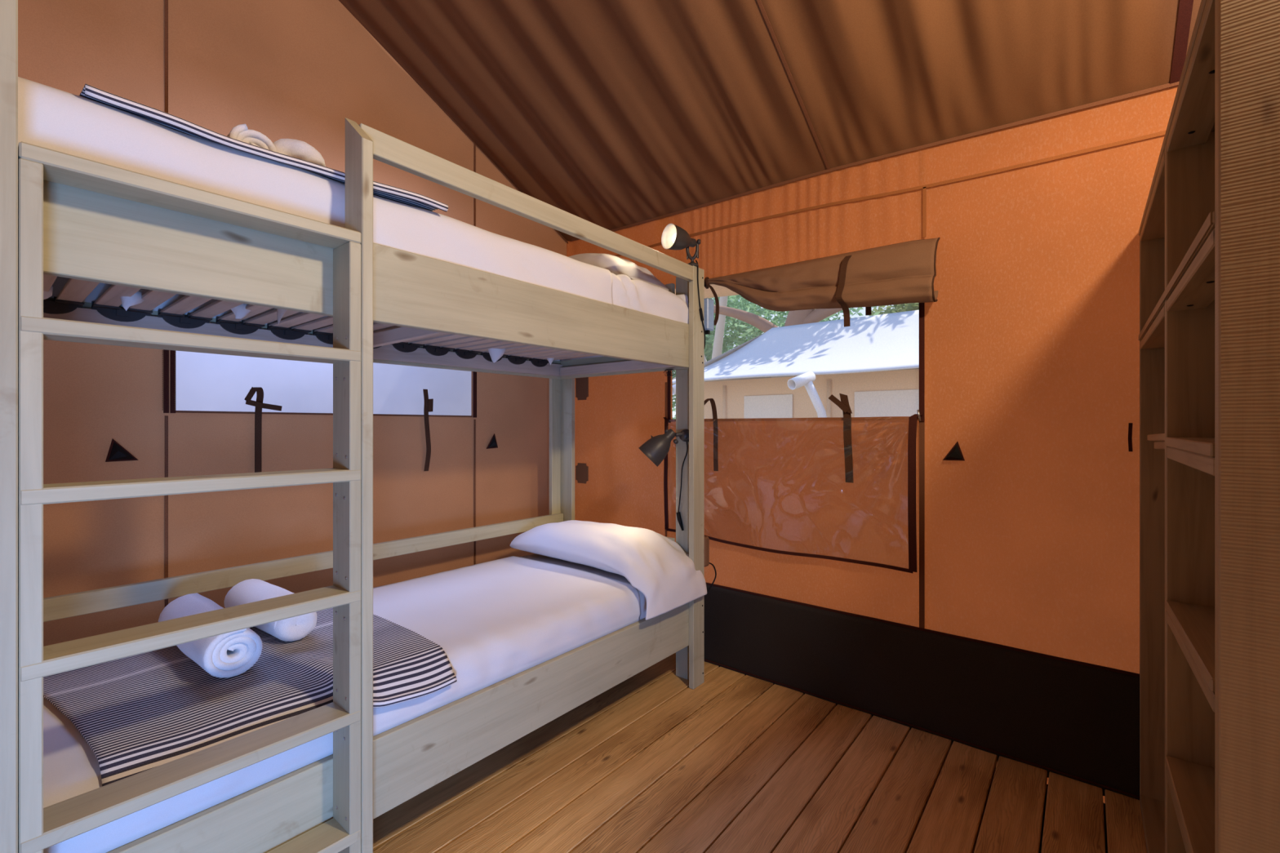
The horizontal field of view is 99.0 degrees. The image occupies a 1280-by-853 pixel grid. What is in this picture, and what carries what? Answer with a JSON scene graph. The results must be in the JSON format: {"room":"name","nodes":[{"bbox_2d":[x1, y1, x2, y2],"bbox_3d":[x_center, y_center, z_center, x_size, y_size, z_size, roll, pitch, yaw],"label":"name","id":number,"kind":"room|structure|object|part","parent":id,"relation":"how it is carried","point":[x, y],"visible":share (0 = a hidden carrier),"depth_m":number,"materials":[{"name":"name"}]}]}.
{"room":"tent bedroom","nodes":[
{"label":"tent bedroom","id":0,"kind":"room"},
{"bbox_2d":[17,0,566,646],"bbox_3d":[-1.666,-0.924,2.128,0.039,4.529,3.794,0,0,39],"label":"wall","id":1,"kind":"structure","parent":0,"point":[295,69],"depth_m":2.23,"materials":[{"name":"brown fabric"}]},
{"bbox_2d":[108,442,133,460],"bbox_3d":[-1.820,0.085,1.922,0.017,0.063,0.067,0,0,39],"label":"hood","id":2,"kind":"object","parent":1,"relation":"attached to","point":[116,451],"depth_m":1.91,"materials":[{"name":"black plastic"}]},
{"bbox_2d":[488,435,497,447],"bbox_3d":[-0.837,0.087,3.127,0.017,0.067,0.061,0,0,39],"label":"hood","id":3,"kind":"object","parent":1,"relation":"attached to","point":[492,439],"depth_m":3.13,"materials":[{"name":"black plastic"}]},
{"bbox_2d":[373,653,1146,852],"bbox_3d":[0.153,1.295,0.665,4.803,0.090,3.824,0,0,39],"label":"floor","id":4,"kind":"structure","parent":0,"point":[735,762],"depth_m":1.88,"materials":[{"name":"wood"}]},
{"bbox_2d":[0,0,704,852],"bbox_3d":[-0.795,0.229,2.063,1.097,2.042,2.343,0,0,39],"label":"bunk bed","id":5,"kind":"object","parent":4,"relation":"on","point":[89,223],"depth_m":1.33,"materials":[{"name":"brown wood"}]},
{"bbox_3d":[-1.164,-0.330,2.368,0.024,0.070,2.220,0,0,39],"label":"frame","id":6,"kind":"part","parent":5,"relation":"part of","materials":[{"name":"brown wood"}]},
{"bbox_3d":[-1.188,0.551,2.383,0.028,0.067,2.285,0,0,39],"label":"rail","id":7,"kind":"part","parent":5,"relation":"part of","materials":[{"name":"brown wood"}]},
{"bbox_3d":[-1.188,-0.386,2.383,0.028,0.208,2.285,0,0,39],"label":"rail","id":8,"kind":"part","parent":5,"relation":"part of","materials":[{"name":"brown wood"}]},
{"bbox_2d":[43,209,688,364],"bbox_3d":[-0.811,-0.472,2.075,0.938,0.355,2.219,0,0,39],"label":"mattress","id":9,"kind":"object","parent":5,"relation":"on","point":[636,295],"visible":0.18,"depth_m":2.24,"materials":[{"name":"white fabric"}]},
{"bbox_2d":[17,76,613,328],"bbox_3d":[-0.990,-0.533,1.868,0.930,0.257,1.666,0,0,39],"label":"sheet","id":10,"kind":"object","parent":9,"relation":"on","point":[50,117],"visible":0.41,"depth_m":1.27,"materials":[{"name":"white fabric"}]},
{"bbox_2d":[79,83,448,211],"bbox_3d":[-1.103,-0.648,1.548,0.745,0.047,0.819,0,0,39],"label":"throw","id":11,"kind":"object","parent":10,"relation":"on","point":[385,191],"visible":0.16,"depth_m":1.23,"materials":[{"name":"fabric"}]},
{"bbox_2d":[226,124,276,151],"bbox_3d":[-1.126,-0.724,1.528,0.360,0.104,0.112,0,0,42],"label":"towel","id":12,"kind":"object","parent":11,"relation":"on","point":[241,132],"visible":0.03,"depth_m":1.41,"materials":[{"name":"white fabric"}]},
{"bbox_2d":[273,138,325,166],"bbox_3d":[-1.035,-0.742,1.674,0.151,0.129,0.388,0,0,-27],"label":"towel","id":13,"kind":"object","parent":11,"relation":"on","point":[294,148],"visible":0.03,"depth_m":1.51,"materials":[{"name":"white fabric"}]},
{"bbox_2d":[568,253,669,290],"bbox_3d":[-0.254,-0.754,2.801,0.801,0.230,0.391,0,0,39],"label":"pillow","id":14,"kind":"object","parent":9,"relation":"on","point":[616,265],"visible":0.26,"depth_m":2.52,"materials":[{"name":"white fabric"}]},
{"bbox_3d":[-0.459,-0.386,1.788,0.028,0.208,2.285,0,0,39],"label":"rail","id":15,"kind":"part","parent":5,"relation":"part of","materials":[{"name":"brown wood"}]},
{"bbox_3d":[-0.459,0.943,1.788,0.028,0.210,2.285,0,0,39],"label":"rail","id":16,"kind":"part","parent":5,"relation":"part of","materials":[{"name":"brown wood"}]},
{"bbox_3d":[-0.242,-0.737,2.009,0.028,0.068,1.537,0,-1,39],"label":"guard rail","id":17,"kind":"part","parent":5,"relation":"part of","materials":[{"name":"brown wood"}]},
{"bbox_2d":[477,553,646,691],"bbox_3d":[-0.817,0.797,2.080,0.919,0.214,2.218,0,0,39],"label":"mattress","id":18,"kind":"object","parent":5,"relation":"on","point":[535,557],"visible":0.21,"depth_m":2.65,"materials":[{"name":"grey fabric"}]},
{"bbox_2d":[43,555,641,852],"bbox_3d":[-0.931,0.758,1.933,0.938,0.159,1.840,0,0,39],"label":"sheet","id":19,"kind":"object","parent":18,"relation":"on","point":[495,621],"visible":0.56,"depth_m":1.86,"materials":[{"name":"white fabric"}]},
{"bbox_2d":[43,607,457,786],"bbox_3d":[-1.094,0.712,1.539,0.759,0.108,0.832,0,0,39],"label":"throw","id":20,"kind":"object","parent":19,"relation":"on","point":[137,713],"visible":0.62,"depth_m":1.40,"materials":[{"name":"fabric"}]},
{"bbox_2d":[158,593,262,678],"bbox_3d":[-1.257,0.598,1.591,0.465,0.142,0.142,0,0,38],"label":"towel","id":21,"kind":"object","parent":20,"relation":"on","point":[229,655],"visible":0.57,"depth_m":1.47,"materials":[{"name":"white fabric"}]},
{"bbox_2d":[223,578,316,641],"bbox_3d":[-1.221,0.603,1.807,0.447,0.125,0.128,0,0,36],"label":"towel","id":22,"kind":"object","parent":20,"relation":"on","point":[247,591],"visible":0.53,"depth_m":1.76,"materials":[{"name":"white fabric"}]},
{"bbox_2d":[510,520,706,619],"bbox_3d":[-0.197,0.652,2.772,1.016,0.312,0.495,0,0,39],"label":"pillow","id":23,"kind":"object","parent":18,"relation":"on","point":[654,564],"visible":0.99,"depth_m":2.53,"materials":[{"name":"white fabric"}]},
{"bbox_3d":[-0.128,-0.320,2.938,0.860,0.050,0.027,0,0,39],"label":"frame","id":24,"kind":"part","parent":5,"relation":"part of","materials":[{"name":"brown wood"}]},
{"bbox_2d":[639,428,688,530],"bbox_3d":[0.115,0.264,2.698,0.256,0.506,0.137,0,0,-18],"label":"reading lamp","id":25,"kind":"object","parent":5,"relation":"attached to","point":[656,448],"visible":0.99,"depth_m":2.65,"materials":[{"name":"grey metal"}]},
{"bbox_3d":[0.073,0.104,2.675,0.168,0.187,0.158,0,0,39],"label":"lamp shade","id":26,"kind":"part","parent":25,"relation":"part of","materials":[{"name":"grey metal"}]},
{"bbox_3d":[0.211,0.245,2.707,0.057,0.371,0.009,0,0,35],"label":"cord","id":27,"kind":"part","parent":25,"relation":"part of","materials":[{"name":"black plastic"}]},
{"bbox_3d":[0.145,-0.268,2.720,0.072,0.034,0.011,0,0,39],"label":"cable coil","id":28,"kind":"part","parent":5,"relation":"part of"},
{"bbox_2d":[661,222,705,347],"bbox_3d":[0.230,-0.651,2.598,0.236,0.575,0.116,0,0,-35],"label":"reading lamp","id":29,"kind":"object","parent":5,"relation":"attached to","point":[673,237],"visible":0.97,"depth_m":2.58,"materials":[{"name":"grey metal"}]},
{"bbox_3d":[0.185,-0.879,2.571,0.056,0.057,0.077,0,0,39],"label":"bulb","id":30,"kind":"part","parent":29,"relation":"part of","materials":[{"name":"beige glass"}]},
{"bbox_3d":[0.197,-0.880,2.575,0.156,0.116,0.116,0,0,-35],"label":"lamp shade","id":31,"kind":"part","parent":29,"relation":"part of","materials":[{"name":"grey metal"}]},
{"bbox_3d":[0.294,-0.580,2.646,0.024,0.433,0.086,0,0,28],"label":"cord","id":32,"kind":"part","parent":29,"relation":"part of","materials":[{"name":"black plastic"}]},
{"bbox_2d":[699,307,703,320],"bbox_3d":[0.297,-0.540,2.637,0.012,0.062,0.014,0,18,39],"label":"switch","id":33,"kind":"object","parent":29,"relation":"attached to","point":[700,309],"depth_m":2.63,"materials":[{"name":"black plastic"}]},
{"bbox_2d":[704,297,713,334],"bbox_3d":[0.330,-0.541,2.697,0.050,0.172,0.060,0,0,39],"label":"power adapter","id":34,"kind":"object","parent":5,"relation":"attached to","point":[708,303],"visible":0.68,"depth_m":2.67,"materials":[{"name":"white plastic"}]},
{"bbox_2d":[704,536,716,593],"bbox_3d":[0.331,0.687,2.708,0.066,0.290,0.080,0,0,39],"label":"cable","id":35,"kind":"object","parent":5,"relation":"attached to","point":[707,562],"visible":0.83,"depth_m":2.69,"materials":[{"name":"black plastic"}]},
{"bbox_2d":[1138,0,1279,852],"bbox_3d":[1.353,0.296,1.190,0.322,1.908,1.411,0,0,39],"label":"shelf unit","id":36,"kind":"object","parent":4,"relation":"on","point":[1209,231],"visible":1,"depth_m":0.82,"materials":[{"name":"brown wood"}]},
{"bbox_3d":[1.784,0.305,1.731,0.300,1.889,0.028,0,0,39],"label":"panel","id":37,"kind":"part","parent":36,"relation":"part of","materials":[{"name":"brown wood"}]},
{"bbox_3d":[1.545,1.234,1.439,0.299,0.028,0.725,0,0,39],"label":"board","id":38,"kind":"part","parent":36,"relation":"part of","materials":[{"name":"brown wood"}]},
{"bbox_3d":[1.308,0.305,1.145,0.300,1.889,0.028,0,0,39],"label":"panel","id":39,"kind":"part","parent":36,"relation":"part of","materials":[{"name":"brown wood"}]},
{"bbox_3d":[0.911,0.305,0.659,0.300,1.889,0.030,0,0,39],"label":"panel","id":40,"kind":"part","parent":36,"relation":"part of","materials":[{"name":"brown wood"}]},
{"bbox_2d":[338,0,1201,243],"bbox_3d":[0.167,-2.134,0.640,4.750,2.114,3.804,0,0,39],"label":"ceiling","id":41,"kind":"structure","parent":0,"point":[608,114],"depth_m":2.27,"materials":[{"name":"brown fabric"}]},
{"bbox_3d":[-0.999,-2.179,1.591,1.741,2.023,3.804,0,0,39],"label":"roof panel","id":42,"kind":"part","parent":41,"relation":"part of","materials":[{"name":"brown fabric"}]},
{"bbox_3d":[0.116,-2.129,0.682,1.137,2.032,3.804,0,0,39],"label":"roof panel","id":43,"kind":"part","parent":41,"relation":"part of","materials":[{"name":"brown fabric"}]},
{"bbox_3d":[1.283,-2.082,-0.269,1.872,2.010,3.804,0,0,39],"label":"roof panel","id":44,"kind":"part","parent":41,"relation":"part of","materials":[{"name":"brown fabric"}]},
{"bbox_2d":[566,81,1179,803],"bbox_3d":[1.353,0.058,2.096,4.750,2.564,0.044,0,0,39],"label":"wall","id":45,"kind":"structure","parent":0,"point":[1014,634],"depth_m":2.16,"materials":[{"name":"orange fabric"}]},
{"bbox_2d":[666,239,924,483],"bbox_3d":[0.656,-0.266,2.655,1.308,1.027,0.071,0,0,39],"label":"window","id":46,"kind":"structure","parent":45,"relation":"in","point":[843,404],"depth_m":2.42,"materials":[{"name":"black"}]},
{"bbox_2d":[662,413,923,573],"bbox_3d":[0.635,0.279,2.649,1.329,0.662,0.040,0,0,39],"label":"window cover","id":47,"kind":"structure","parent":46,"relation":"attached to","point":[912,527],"depth_m":2.25,"materials":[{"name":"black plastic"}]},
{"bbox_2d":[704,237,940,326],"bbox_3d":[0.739,-0.613,2.509,1.113,0.358,0.161,0,0,39],"label":"window blind","id":48,"kind":"object","parent":46,"relation":"attached to","point":[902,273],"visible":1,"depth_m":2.36,"materials":[{"name":"beige fabric"}]},
{"bbox_3d":[1.148,-0.045,2.251,0.017,0.048,0.013,0,0,39],"label":"zip pull","id":49,"kind":"part","parent":46,"relation":"part of","materials":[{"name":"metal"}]},
{"bbox_2d":[945,444,962,459],"bbox_3d":[1.243,0.100,2.169,0.061,0.061,0.017,0,0,39],"label":"hood","id":50,"kind":"object","parent":45,"relation":"attached to","point":[955,453],"depth_m":2.17,"materials":[{"name":"black plastic"}]},
{"label":"outside","id":51,"kind":"structure","parent":0,"visible":0},
{"bbox_2d":[675,284,738,297],"bbox_3d":[1.538,-1.218,2.837,6.000,0.316,1.501,0,0,39],"label":"roof","id":52,"kind":"structure","parent":51,"point":[720,291],"depth_m":4.40,"materials":[{"name":"fabric"}]},
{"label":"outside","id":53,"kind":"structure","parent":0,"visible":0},
{"label":"ground","id":54,"kind":"structure","parent":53,"visible":0},
{"bbox_2d":[162,349,476,472],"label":"window","id":55,"kind":"structure","parent":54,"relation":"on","point":[206,382],"depth_m":3.18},
{"bbox_2d":[671,294,880,419],"bbox_3d":[3.391,-1.748,16.934,5.337,6.707,9.387,0,0,-36],"label":"tree","id":56,"kind":"object","parent":54,"relation":"on","point":[716,344],"visible":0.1,"depth_m":16.02,"materials":[{"name":"green plant"}]},
{"bbox_2d":[713,305,842,333],"bbox_3d":[5.766,-1.751,10.916,10.318,6.749,4.176,0,0,18],"label":"tree","id":57,"kind":"object","parent":54,"relation":"on","point":[805,316],"visible":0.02,"depth_m":11.69,"materials":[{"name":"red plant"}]},
{"bbox_2d":[671,310,919,418],"bbox_3d":[5.911,-0.087,6.778,11.400,3.401,4.442,0,0,39],"label":"tent","id":58,"kind":"object","parent":54,"relation":"on","point":[788,371],"visible":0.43,"depth_m":8.06,"materials":[{"name":"white fabric"}]},
{"bbox_3d":[0.647,-0.610,8.471,0.415,0.259,0.150,0,0,-32],"label":"pole arm","id":59,"kind":"part","parent":58,"relation":"part of"},
{"bbox_3d":[1.919,-0.020,8.220,0.790,0.900,0.020,0,0,39],"label":"window panel","id":60,"kind":"part","parent":58,"relation":"part of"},
{"bbox_3d":[2.143,-0.610,7.252,0.415,0.259,0.150,0,0,-32],"label":"pole arm","id":61,"kind":"part","parent":58,"relation":"part of"},
{"bbox_3d":[3.230,-0.020,7.153,0.830,0.900,0.020,0,0,39],"label":"window panel","id":62,"kind":"part","parent":58,"relation":"part of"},
{"bbox_2d":[849,302,919,318],"bbox_3d":[10.437,-1.636,14.232,10.513,6.476,3.973,0,0,39],"label":"tree","id":63,"kind":"object","parent":54,"relation":"on","point":[909,306],"visible":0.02,"depth_m":15.65,"materials":[{"name":"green plant"}]}
]}

